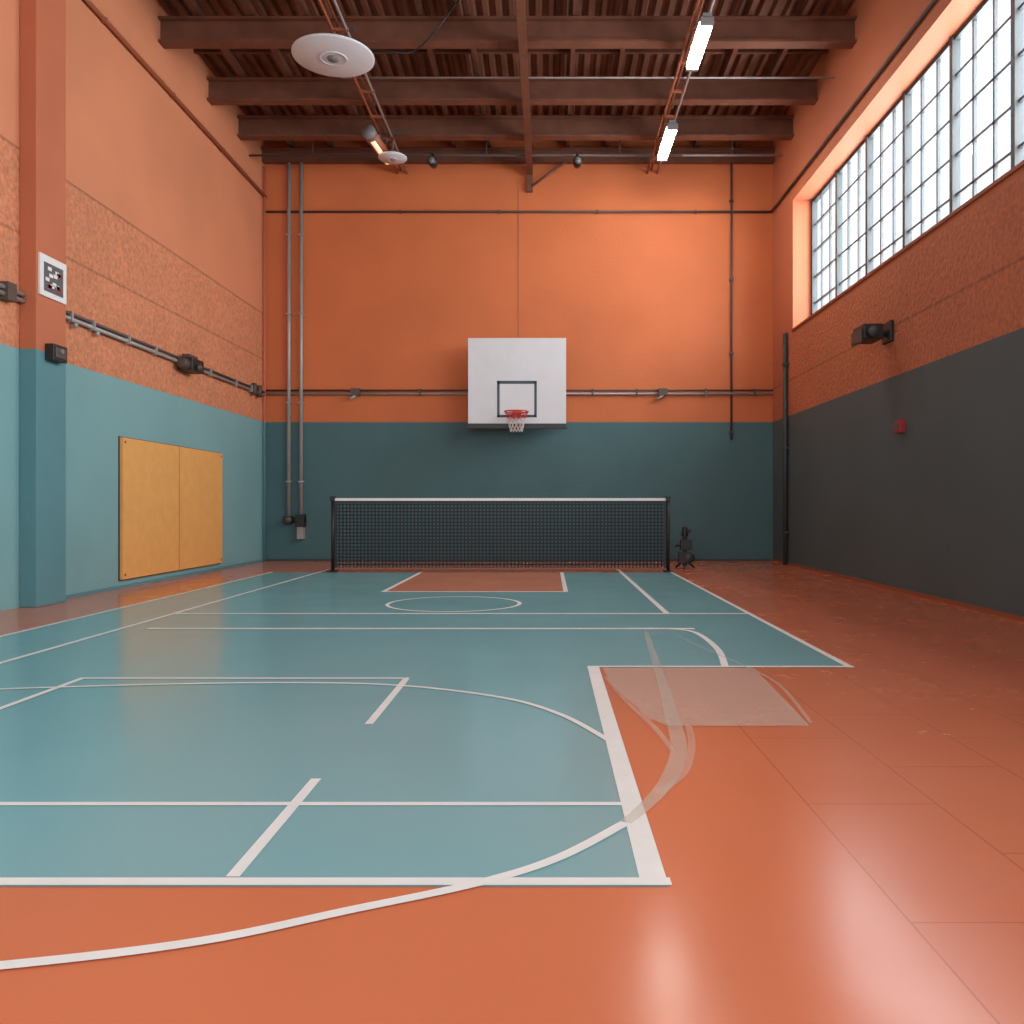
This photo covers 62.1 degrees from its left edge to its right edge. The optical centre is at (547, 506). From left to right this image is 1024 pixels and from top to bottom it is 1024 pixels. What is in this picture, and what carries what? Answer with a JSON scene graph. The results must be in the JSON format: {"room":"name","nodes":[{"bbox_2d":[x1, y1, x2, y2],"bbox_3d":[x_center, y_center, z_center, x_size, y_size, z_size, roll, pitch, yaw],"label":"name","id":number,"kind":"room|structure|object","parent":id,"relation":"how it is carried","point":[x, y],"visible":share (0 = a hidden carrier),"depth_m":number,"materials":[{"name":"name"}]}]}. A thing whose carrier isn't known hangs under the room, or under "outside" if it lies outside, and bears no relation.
{"room":"sports hall","nodes":[
{"label":"sports hall","id":0,"kind":"room"},
{"bbox_2d":[0,0,263,610],"bbox_3d":[-5.935,-3.350,7.157,0.300,8.900,20.315,0,0,0],"label":"wall","id":1,"kind":"structure","parent":0,"point":[164,232],"depth_m":11.83,"materials":[{"name":"paint"}]},
{"bbox_2d":[0,281,25,303],"bbox_3d":[-5.735,-2.285,7.150,0.100,0.190,4.300,0,0,0],"label":"conduit","id":2,"kind":"object","parent":1,"relation":"attached to","point":[9,292],"visible":1,"depth_m":9.01,"materials":[{"name":"metal"}]},
{"bbox_2d":[20,0,65,606],"bbox_3d":[-5.690,-3.200,9.585,0.190,8.600,0.570,0,0,0],"label":"pillar","id":3,"kind":"structure","parent":1,"relation":"attached to","point":[42,22],"depth_m":9.39,"materials":[{"name":"paint"}]},
{"bbox_2d":[38,252,65,304],"bbox_3d":[-5.582,-2.570,9.585,0.025,0.460,0.510,0,0,0],"label":"poster","id":4,"kind":"object","parent":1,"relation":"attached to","point":[51,272],"visible":1,"depth_m":9.54,"materials":[{"name":"white paper"}]},
{"bbox_2d":[45,343,66,363],"bbox_3d":[-5.530,-1.730,9.585,0.130,0.180,0.270,0,0,0],"label":"alarm box","id":5,"kind":"object","parent":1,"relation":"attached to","point":[55,353],"visible":1,"depth_m":9.50,"materials":[{"name":"black metal"}]},
{"bbox_2d":[118,436,178,580],"bbox_3d":[-5.752,0.020,12.320,0.066,1.950,1.764,0,0,0],"label":"panel","id":6,"kind":"object","parent":1,"relation":"attached to","point":[148,471],"visible":1,"depth_m":12.12,"materials":[{"name":"wood"}]},
{"bbox_2d":[66,559,262,598],"bbox_3d":[-5.775,1.080,13.592,0.020,0.040,7.445,0,0,0],"label":"baseboard","id":7,"kind":"structure","parent":1,"relation":"attached to","point":[261,560],"depth_m":12.36,"materials":[{"name":"paint"}]},
{"bbox_2d":[66,310,265,397],"bbox_3d":[-5.720,-2.285,13.543,0.129,0.230,7.345,0,0,0],"label":"conduit","id":8,"kind":"object","parent":1,"relation":"attached to","point":[255,389],"depth_m":11.97,"materials":[{"name":"grey metal"}]},
{"bbox_2d":[84,0,266,197],"bbox_3d":[-5.745,-6.300,8.633,0.080,0.060,17.265,0,0,0],"label":"pipe","id":9,"kind":"object","parent":1,"relation":"attached to","point":[103,19],"depth_m":12.71,"materials":[{"name":"brown metal"}]},
{"bbox_2d":[176,354,203,373],"bbox_3d":[-5.622,-2.270,13.400,0.326,0.260,0.600,0,0,0],"label":"junction box","id":10,"kind":"object","parent":1,"relation":"attached to","point":[188,363],"depth_m":13.30,"materials":[{"name":"grey metal"}]},
{"bbox_2d":[177,446,221,570],"bbox_3d":[-5.752,0.020,14.085,0.066,1.950,1.754,0,0,0],"label":"panel","id":11,"kind":"object","parent":1,"relation":"attached to","point":[200,471],"visible":0.98,"depth_m":13.96,"materials":[{"name":"wood"}]},
{"bbox_2d":[157,0,853,114],"bbox_3d":[-0.542,-7.625,7.157,11.085,0.250,20.915,0,0,0],"label":"ceiling","id":12,"kind":"structure","parent":0,"point":[254,65],"depth_m":14.33,"materials":[{"name":"metal"}]},
{"bbox_2d":[318,0,407,173],"bbox_3d":[-2.970,-6.864,10.158,0.260,0.172,14.315,0,0,0],"label":"track","id":13,"kind":"object","parent":12,"relation":"hanging from","point":[333,29],"depth_m":13.88,"materials":[{"name":"brown metal"}]},
{"bbox_2d":[361,124,391,165],"bbox_3d":[-3.084,-6.600,15.423,0.366,0.400,1.180,0,0,0],"label":"ceiling spotlight","id":14,"kind":"object","parent":13,"relation":"attached to","point":[377,142],"depth_m":15.04,"materials":[{"name":"grey metal"}]},
{"bbox_2d":[185,0,828,146],"bbox_3d":[-0.603,-7.400,8.658,10.365,0.200,17.315,0,0,0],"label":"ceiling purlins","id":15,"kind":"structure","parent":12,"relation":"attached to","point":[228,53],"depth_m":13.87,"materials":[{"name":"brown wood"}]},
{"bbox_2d":[158,16,856,48],"bbox_3d":[-0.603,-7.090,12.700,10.365,0.380,0.200,0,0,0],"label":"ceiling beam","id":16,"kind":"structure","parent":12,"relation":"attached to","point":[176,32],"depth_m":12.69,"materials":[{"name":"brown wood"}]},
{"bbox_2d":[291,26,374,76],"bbox_3d":[-3.080,-6.645,12.200,1.160,0.470,1.160,0,0,0],"label":"diffuser","id":17,"kind":"object","parent":16,"relation":"hanging from","point":[327,54],"depth_m":12.13,"materials":[{"name":"white plastic"}]},
{"bbox_2d":[207,77,817,104],"bbox_3d":[-0.603,-7.090,14.500,10.365,0.380,0.200,0,0,0],"label":"ceiling beam","id":18,"kind":"structure","parent":12,"relation":"attached to","point":[222,90],"depth_m":14.48,"materials":[{"name":"brown wood"}]},
{"bbox_2d":[237,115,793,139],"bbox_3d":[-0.603,-7.090,15.900,10.365,0.380,0.200,0,0,0],"label":"ceiling beam","id":19,"kind":"structure","parent":12,"relation":"attached to","point":[250,127],"depth_m":15.88,"materials":[{"name":"brown wood"}]},
{"bbox_2d":[261,147,774,163],"bbox_3d":[-0.603,-7.110,17.215,10.365,0.260,0.200,0,0,0],"label":"ceiling beam","id":20,"kind":"structure","parent":12,"relation":"attached to","point":[265,150],"depth_m":17.18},
{"bbox_2d":[378,131,408,163],"bbox_3d":[-2.830,-6.615,15.600,0.560,0.530,0.520,0,0,0],"label":"diffuser","id":21,"kind":"object","parent":20,"relation":"hanging from","point":[389,157],"depth_m":15.57,"materials":[{"name":"white plastic"}]},
{"bbox_2d":[427,153,436,168],"bbox_3d":[-2.230,-6.691,16.422,0.179,0.279,0.374,0,0,0],"label":"ceiling camera","id":22,"kind":"object","parent":20,"relation":"attached to","point":[431,160],"depth_m":16.30,"materials":[{"name":"grey plastic"}]},
{"bbox_2d":[516,0,565,192],"bbox_3d":[-0.033,-6.710,9.658,0.795,0.620,15.315,0,0,0],"label":"girder","id":23,"kind":"object","parent":12,"relation":"attached to","point":[520,4],"depth_m":13.75,"materials":[{"name":"brown metal"}]},
{"bbox_2d":[249,0,834,156],"bbox_3d":[-0.603,-7.107,14.498,10.365,0.787,4.248,0,0,0],"label":"conduit","id":24,"kind":"object","parent":12,"relation":"attached to","point":[252,155],"depth_m":16.43,"materials":[{"name":"grey metal"}]},
{"bbox_2d":[646,0,714,173],"bbox_3d":[2.120,-6.864,10.158,0.260,0.172,14.315,0,0,0],"label":"track","id":25,"kind":"object","parent":12,"relation":"attached to","point":[690,29],"depth_m":13.70,"materials":[{"name":"brown metal"}]},
{"bbox_2d":[657,120,677,161],"bbox_3d":[2.160,-6.675,15.425,0.200,0.250,1.410,0,0,0],"label":"lamp","id":26,"kind":"object","parent":25,"relation":"attached to","point":[672,127],"depth_m":15.32,"materials":[{"name":"white plastic"}]},
{"bbox_2d":[685,13,713,70],"bbox_3d":[2.160,-6.675,12.150,0.200,0.250,1.260,0,0,0],"label":"lamp","id":27,"kind":"object","parent":25,"relation":"attached to","point":[706,23],"depth_m":12.05,"materials":[{"name":"white plastic"}]},
{"bbox_2d":[0,561,1023,1023],"bbox_3d":[-0.542,1.197,7.157,11.085,0.206,20.915,0,0,0],"label":"floor","id":28,"kind":"structure","parent":0,"point":[835,845],"depth_m":3.18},
{"bbox_2d":[327,496,672,571],"bbox_3d":[-0.805,0.456,14.400,5.810,1.272,0.200,0,0,0],"label":"net","id":29,"kind":"object","parent":28,"relation":"on","point":[666,501],"visible":1,"depth_m":14.38,"materials":[{"name":"black fabric"}]},
{"bbox_2d":[675,527,694,568],"bbox_3d":[2.424,0.722,15.057,0.357,0.743,0.311,0,0,12],"label":"stand","id":30,"kind":"object","parent":28,"relation":"on","point":[684,557],"visible":1,"depth_m":15.04,"materials":[{"name":"black metal"}]},
{"bbox_2d":[264,140,772,558],"bbox_3d":[-0.542,-3.350,17.465,11.085,8.900,0.300,0,0,0],"label":"wall","id":31,"kind":"structure","parent":0,"point":[391,300],"depth_m":17.31,"materials":[{"name":"paint"}]},
{"bbox_2d":[283,162,305,538],"bbox_3d":[-5.140,-3.175,17.215,0.440,7.650,0.200,0,0,0],"label":"pipes","id":32,"kind":"object","parent":31,"relation":"attached to","point":[299,519],"visible":1,"depth_m":17.21,"materials":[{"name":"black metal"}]},
{"bbox_2d":[468,338,565,431],"bbox_3d":[-0.607,-2.384,16.732,1.935,1.872,1.167,0,0,0],"label":"basketball hoop","id":33,"kind":"object","parent":31,"relation":"attached to","point":[514,383],"depth_m":16.70},
{"bbox_2d":[518,188,518,337],"bbox_3d":[-0.606,-4.925,17.312,0.012,3.150,0.006,0,0,0],"label":"joint","id":34,"kind":"object","parent":31,"relation":"attached to","point":[518,188],"visible":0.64,"depth_m":17.31,"materials":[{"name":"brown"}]},
{"bbox_2d":[266,559,771,560],"bbox_3d":[-0.605,1.080,17.305,10.320,0.040,0.020,0,0,0],"label":"baseboard","id":35,"kind":"structure","parent":31,"relation":"attached to","point":[266,559],"depth_m":17.29,"materials":[{"name":"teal paint"}]},
{"bbox_2d":[266,388,773,399],"bbox_3d":[-0.577,-2.278,17.241,10.315,0.245,0.149,0,0,0],"label":"conduit","id":36,"kind":"object","parent":31,"relation":"attached to","point":[662,392],"depth_m":17.25,"materials":[{"name":"grey metal"}]},
{"bbox_2d":[729,163,733,439],"bbox_3d":[3.730,-4.180,17.280,0.080,5.640,0.070,0,0,0],"label":"riser pipe","id":37,"kind":"object","parent":31,"relation":"attached to","point":[731,200],"visible":1,"depth_m":17.26,"materials":[{"name":"metal"}]},
{"bbox_2d":[573,153,581,168],"bbox_3d":[0.570,-6.691,16.422,0.179,0.279,0.374,0,0,0],"label":"ceiling camera","id":38,"kind":"object","parent":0,"point":[577,161],"depth_m":16.30,"materials":[{"name":"black plastic"}]},
{"bbox_2d":[266,0,936,213],"bbox_3d":[-0.586,-5.953,9.157,10.299,0.154,16.315,0,0,0],"label":"pipe","id":39,"kind":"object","parent":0,"point":[932,2],"depth_m":17.25,"materials":[{"name":"black metal"}]},
{"bbox_2d":[773,0,1023,616],"bbox_3d":[4.790,-3.350,7.157,0.420,8.900,20.315,0,0,0],"label":"wall","id":40,"kind":"structure","parent":0,"point":[935,507],"depth_m":11.08,"materials":[{"name":"paint"}]},
{"bbox_2d":[782,333,788,564],"bbox_3d":[4.525,-1.105,16.200,0.110,4.410,0.120,0,0,0],"label":"downpipe","id":41,"kind":"object","parent":40,"relation":"attached to","point":[785,363],"visible":1,"depth_m":16.16,"materials":[{"name":"grey metal"}]},
{"bbox_2d":[851,320,893,346],"bbox_3d":[4.350,-2.330,11.341,0.460,0.300,0.519,0,0,0],"label":"floodlight","id":42,"kind":"object","parent":40,"relation":"attached to","point":[865,333],"visible":1,"depth_m":11.25,"materials":[{"name":"black metal"}]},
{"bbox_2d":[772,559,1023,621],"bbox_3d":[4.567,1.077,7.157,0.025,0.045,20.315,0,0,0],"label":"baseboard","id":43,"kind":"structure","parent":40,"relation":"attached to","point":[961,604],"depth_m":10.37,"materials":[{"name":"brown"}]},
{"bbox_2d":[894,420,905,432],"bbox_3d":[4.541,-1.040,10.980,0.078,0.160,0.200,0,0,0],"label":"fire alarm","id":44,"kind":"object","parent":40,"relation":"attached to","point":[899,425],"visible":1,"depth_m":10.91,"materials":[{"name":"red plastic"}]},
{"bbox_2d":[791,160,1023,331],"bbox_3d":[4.740,-3.303,7.620,0.380,0.045,16.560,0,0,0],"label":"sill","id":45,"kind":"structure","parent":40,"relation":"attached to","point":[1020,165],"depth_m":10.25,"materials":[{"name":"brown"}]},
{"bbox_2d":[811,0,1023,314],"bbox_3d":[4.970,-4.525,7.620,0.100,2.430,16.560,0,0,0],"label":"window","id":46,"kind":"structure","parent":40,"relation":"in","point":[953,47],"depth_m":11.28,"materials":[{"name":"glass"}]}
]}

